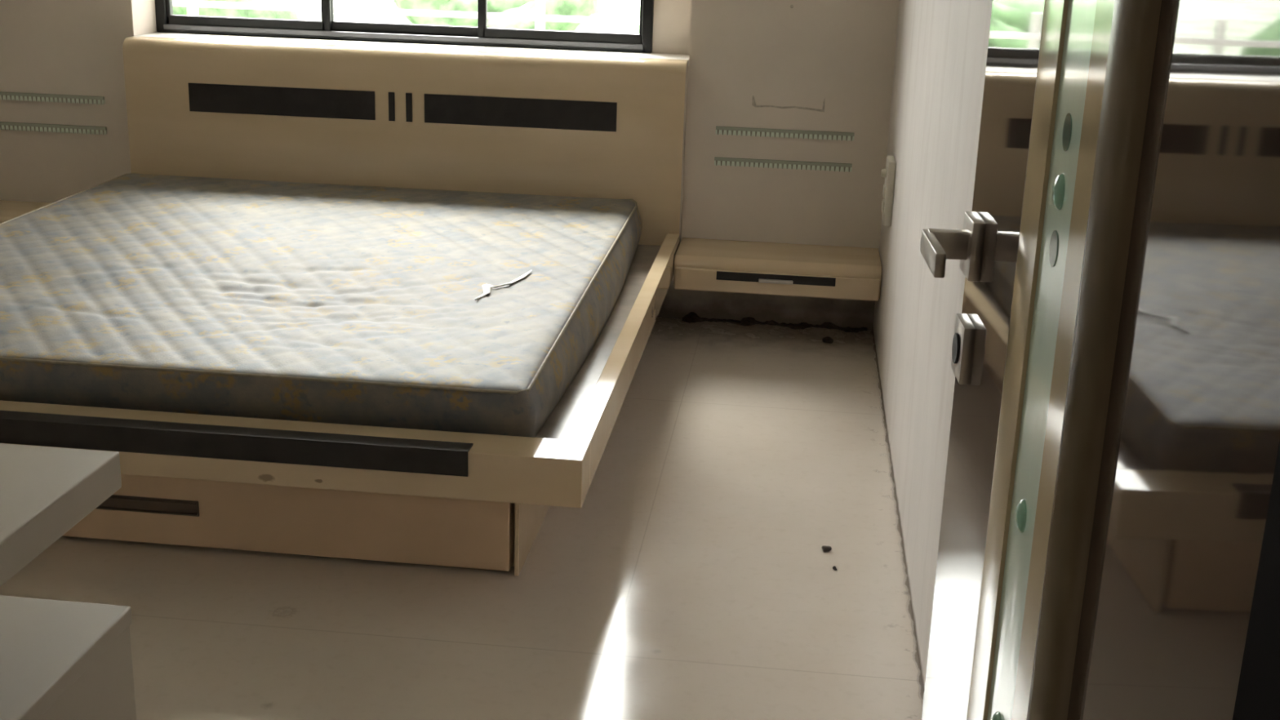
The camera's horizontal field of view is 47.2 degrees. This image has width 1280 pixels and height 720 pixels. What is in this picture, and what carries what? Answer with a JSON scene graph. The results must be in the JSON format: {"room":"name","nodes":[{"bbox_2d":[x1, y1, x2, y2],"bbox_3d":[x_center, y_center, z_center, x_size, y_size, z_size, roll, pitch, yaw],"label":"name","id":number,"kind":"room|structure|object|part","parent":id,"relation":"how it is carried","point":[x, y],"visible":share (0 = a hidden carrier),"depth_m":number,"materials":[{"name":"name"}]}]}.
{"room":"bedroom","nodes":[
{"label":"bedroom","id":0,"kind":"room"},
{"bbox_2d":[0,0,899,329],"bbox_3d":[-0.804,-1.503,5.199,3.700,2.600,0.310,4,17,6],"label":"wall","id":1,"kind":"structure","parent":0,"point":[842,52],"depth_m":5.17,"materials":[{"name":"beige paint"}]},
{"bbox_2d":[0,200,52,223],"bbox_3d":[-2.207,-0.485,5.327,0.694,0.110,0.342,4,17,6],"label":"drawer unit","id":2,"kind":"object","parent":1,"relation":"attached to","point":[9,210],"visible":0.02,"depth_m":5.37,"materials":[{"name":"beige laminate"}]},
{"bbox_2d":[0,91,104,104],"bbox_3d":[-2.189,-0.959,5.358,0.478,0.028,0.010,4,17,6],"label":"strip","id":3,"kind":"object","parent":1,"relation":"attached to","point":[3,95],"visible":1,"depth_m":5.35,"materials":[{"name":"green plastic"}]},
{"bbox_2d":[0,121,106,134],"bbox_3d":[-2.192,-0.854,5.390,0.478,0.028,0.010,4,17,6],"label":"strip","id":4,"kind":"object","parent":1,"relation":"attached to","point":[3,125],"visible":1,"depth_m":5.38,"materials":[{"name":"green plastic"}]},
{"bbox_2d":[155,0,653,53],"bbox_3d":[-0.854,-1.754,5.203,1.849,1.225,0.079,4,17,6],"label":"window","id":5,"kind":"structure","parent":1,"relation":"in","point":[326,28],"depth_m":5.35,"materials":[{"name":"metal"}]},
{"bbox_3d":[-1.435,-1.789,5.247,0.644,1.181,0.022,4,17,6],"label":"sash","id":6,"kind":"part","parent":5,"relation":"part of","materials":[{"name":"glass"}]},
{"bbox_3d":[-0.841,-1.758,5.208,0.605,1.181,0.022,4,17,6],"label":"sash","id":7,"kind":"part","parent":5,"relation":"part of","materials":[{"name":"glass"}]},
{"bbox_3d":[-0.262,-1.714,5.129,0.622,1.181,0.022,4,17,6],"label":"sash","id":8,"kind":"part","parent":5,"relation":"part of","materials":[{"name":"glass"}]},
{"bbox_2d":[137,32,688,66],"bbox_3d":[-0.813,-1.117,5.252,1.998,0.020,0.188,4,17,6],"label":"window sill","id":9,"kind":"structure","parent":1,"relation":"attached to","point":[654,55],"depth_m":5.25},
{"bbox_2d":[673,237,881,301],"bbox_3d":[0.476,-0.315,5.059,0.694,0.110,0.342,4,17,6],"label":"drawer unit","id":10,"kind":"object","parent":1,"relation":"attached to","point":[748,267],"visible":1,"depth_m":4.93,"materials":[{"name":"beige laminate"}]},
{"bbox_3d":[0.454,-0.263,4.904,0.115,0.013,0.012,4,17,6],"label":"drawer pull","id":11,"kind":"part","parent":10,"relation":"part of","materials":[{"name":"metal"}]},
{"bbox_3d":[0.458,-0.256,4.922,0.686,0.075,0.020,4,17,6],"label":"drawer","id":12,"kind":"part","parent":10,"relation":"part of","materials":[{"name":"beige laminate"}]},
{"bbox_2d":[714,156,852,172],"bbox_3d":[0.499,-0.683,5.121,0.478,0.028,0.010,4,17,6],"label":"strip","id":13,"kind":"object","parent":1,"relation":"attached to","point":[749,162],"visible":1,"depth_m":5.12,"materials":[{"name":"green plastic"}]},
{"bbox_2d":[715,125,854,141],"bbox_3d":[0.502,-0.786,5.089,0.478,0.028,0.010,4,17,6],"label":"strip","id":14,"kind":"object","parent":1,"relation":"attached to","point":[731,131],"visible":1,"depth_m":5.08,"materials":[{"name":"green glass"}]},
{"bbox_2d":[751,95,825,112],"bbox_3d":[0.513,-0.887,5.063,0.250,0.051,0.001,4,17,6],"label":"adhesive mark","id":15,"kind":"object","parent":1,"relation":"attached to","point":[753,103],"visible":1,"depth_m":5.07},
{"bbox_2d":[0,316,924,719],"bbox_3d":[-1.235,0.774,2.340,3.700,0.120,7.530,4,17,6],"label":"floor","id":16,"kind":"structure","parent":0,"point":[692,578],"depth_m":3.14,"materials":[{"name":"beige tile"}]},
{"bbox_2d":[0,443,136,719],"bbox_3d":[-1.868,0.540,1.592,2.278,0.722,1.054,4,17,6],"label":"desk","id":17,"kind":"object","parent":16,"relation":"on","point":[60,660],"visible":1,"depth_m":1.81,"materials":[{"name":"white laminate"}]},
{"bbox_2d":[0,35,688,575],"bbox_3d":[-0.972,-0.319,4.167,2.000,0.925,2.366,4,17,6],"label":"platform bed","id":18,"kind":"object","parent":16,"relation":"on","point":[613,127],"visible":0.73,"depth_m":5.00,"materials":[{"name":"beige laminate"}]},
{"bbox_3d":[-1.105,0.324,3.270,0.247,0.036,0.010,4,17,6],"label":"drawer handle","id":19,"kind":"part","parent":18,"relation":"part of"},
{"bbox_3d":[-1.100,0.305,3.292,1.648,0.212,0.046,4,17,6],"label":"drawer","id":20,"kind":"part","parent":18,"relation":"part of","materials":[{"name":"beige laminate"}]},
{"bbox_3d":[-1.105,0.175,3.154,2.000,0.105,0.117,4,17,6],"label":"foot rail","id":21,"kind":"part","parent":18,"relation":"part of","materials":[{"name":"beige laminate"}]},
{"bbox_2d":[0,173,641,437],"bbox_3d":[-1.032,-0.243,4.219,1.899,0.168,2.114,4,17,6],"label":"mattress","id":22,"kind":"object","parent":18,"relation":"on","point":[296,301],"visible":0.99,"depth_m":3.80,"materials":[{"name":"white fabric"}]},
{"bbox_2d":[475,270,532,300],"bbox_3d":[-0.381,-0.205,3.956,0.063,0.015,0.329,10,19,25],"label":"paper scrap","id":23,"kind":"object","parent":22,"relation":"on","point":[486,287],"visible":1,"depth_m":3.93,"materials":[{"name":"white paper"}]},
{"bbox_3d":[-0.840,-0.752,5.212,1.996,0.696,0.099,4,17,6],"label":"headboard","id":24,"kind":"part","parent":18,"relation":"part of","materials":[{"name":"beige laminate"}]},
{"bbox_3d":[-0.006,-0.086,4.133,0.045,0.105,2.145,4,17,6],"label":"rail","id":25,"kind":"part","parent":18,"relation":"part of","materials":[{"name":"beige laminate"}]},
{"bbox_2d":[681,311,867,333],"bbox_3d":[0.482,-0.135,5.262,0.665,0.027,0.055,4,17,6],"label":"heap","id":26,"kind":"object","parent":16,"relation":"on","point":[691,317],"visible":1,"depth_m":5.28,"materials":[{"name":"black soil"}]},
{"bbox_2d":[822,546,831,551],"bbox_3d":[0.433,0.439,3.401,0.023,0.015,0.023,4,17,6],"label":"pebble","id":27,"kind":"object","parent":16,"relation":"on","point":[825,548],"visible":1,"depth_m":3.39,"materials":[{"name":"black stone"}]},
{"bbox_2d":[822,336,833,343],"bbox_3d":[0.653,-0.068,5.085,0.040,0.026,0.021,9,18,21],"label":"pebble","id":28,"kind":"object","parent":16,"relation":"on","point":[828,340],"visible":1,"depth_m":5.08,"materials":[{"name":"black stone"}]},
{"bbox_2d":[872,0,992,688],"bbox_3d":[0.547,-0.342,1.529,0.140,2.600,7.030,4,17,6],"label":"wall","id":29,"kind":"structure","parent":0,"point":[941,46],"depth_m":3.27,"materials":[{"name":"paint"}]},
{"bbox_2d":[880,155,896,226],"bbox_3d":[0.745,-0.512,4.305,0.040,0.236,0.684,4,17,6],"label":"switch plate","id":30,"kind":"object","parent":29,"relation":"attached to","point":[889,173],"visible":1,"depth_m":4.21,"materials":[{"name":"beige plastic"}]},
{"bbox_3d":[0.771,-0.590,4.628,0.017,0.029,0.030,4,17,6],"label":"regulator knob","id":31,"kind":"part","parent":30,"relation":"part of","materials":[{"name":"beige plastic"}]},
{"bbox_3d":[-1.410,-0.155,0.700,3.560,2.600,0.140,4,17,6],"label":"wall","id":32,"kind":"structure","parent":0,"visible":0},
{"bbox_2d":[920,0,1279,719],"bbox_3d":[0.326,0.016,1.193,0.097,2.084,0.968,3,17,3],"label":"door","id":33,"kind":"structure","parent":32,"relation":"in","point":[1114,435],"depth_m":1.00,"materials":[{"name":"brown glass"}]},
{"bbox_3d":[0.328,-0.111,1.538,0.052,0.030,0.122,3,17,3],"label":"lever","id":34,"kind":"part","parent":33,"relation":"part of","materials":[{"name":"metal"}]},
{"bbox_3d":[0.334,-0.007,1.271,0.021,2.076,0.095,3,17,3],"label":"moulding","id":35,"kind":"part","parent":33,"relation":"part of","materials":[{"name":"beige wood"}]},
{"bbox_3d":[0.322,0.044,1.100,0.021,2.076,0.050,3,17,3],"label":"moulding","id":36,"kind":"part","parent":33,"relation":"part of","materials":[{"name":"beige wood"}]},
{"bbox_2d":[1232,440,1279,719],"bbox_3d":[-0.184,0.134,0.658,1.080,2.150,0.194,4,17,6],"label":"door frame","id":37,"kind":"structure","parent":32,"relation":"attached to","point":[1258,693],"depth_m":0.67,"materials":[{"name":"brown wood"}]},
{"label":"outside","id":38,"kind":"structure","parent":0,"visible":0},
{"bbox_2d":[288,0,639,23],"bbox_3d":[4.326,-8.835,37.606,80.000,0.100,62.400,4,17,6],"label":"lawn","id":39,"kind":"structure","parent":38,"point":[602,5],"depth_m":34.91,"materials":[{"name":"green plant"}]},
{"bbox_2d":[173,0,297,19],"bbox_3d":[-4.642,-3.386,15.408,2.145,1.813,2.221,4,17,6],"label":"shrub","id":40,"kind":"object","parent":39,"relation":"on","point":[205,11],"visible":0.12,"depth_m":14.74,"materials":[{"name":"green plant"}]},
{"bbox_2d":[172,0,639,30],"bbox_3d":[-1.548,-1.184,8.436,8.500,1.860,0.080,4,17,6],"label":"fence","id":41,"kind":"object","parent":39,"relation":"on","point":[364,10],"visible":0.02,"depth_m":8.14,"materials":[{"name":"paint"}]},
{"bbox_3d":[-2.564,-1.251,8.547,0.050,1.860,0.060,4,17,6],"label":"post","id":42,"kind":"part","parent":41,"relation":"part of","materials":[{"name":"paint"}]},
{"bbox_3d":[-1.571,-1.188,8.448,0.050,1.860,0.060,4,17,6],"label":"post","id":43,"kind":"part","parent":41,"relation":"part of","materials":[{"name":"paint"}]},
{"bbox_3d":[-0.578,-1.125,8.348,0.050,1.860,0.060,4,17,6],"label":"post","id":44,"kind":"part","parent":41,"relation":"part of","materials":[{"name":"paint"}]},
{"bbox_2d":[393,0,598,31],"bbox_3d":[-1.526,-3.702,17.058,2.424,1.661,2.532,4,17,6],"label":"tree","id":45,"kind":"object","parent":39,"relation":"on","point":[555,7],"visible":0.39,"depth_m":16.04,"materials":[{"name":"green plant"}]},
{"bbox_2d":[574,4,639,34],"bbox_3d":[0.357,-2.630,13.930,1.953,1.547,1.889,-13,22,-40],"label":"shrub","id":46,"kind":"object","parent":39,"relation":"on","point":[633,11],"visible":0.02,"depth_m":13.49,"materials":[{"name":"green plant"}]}
]}

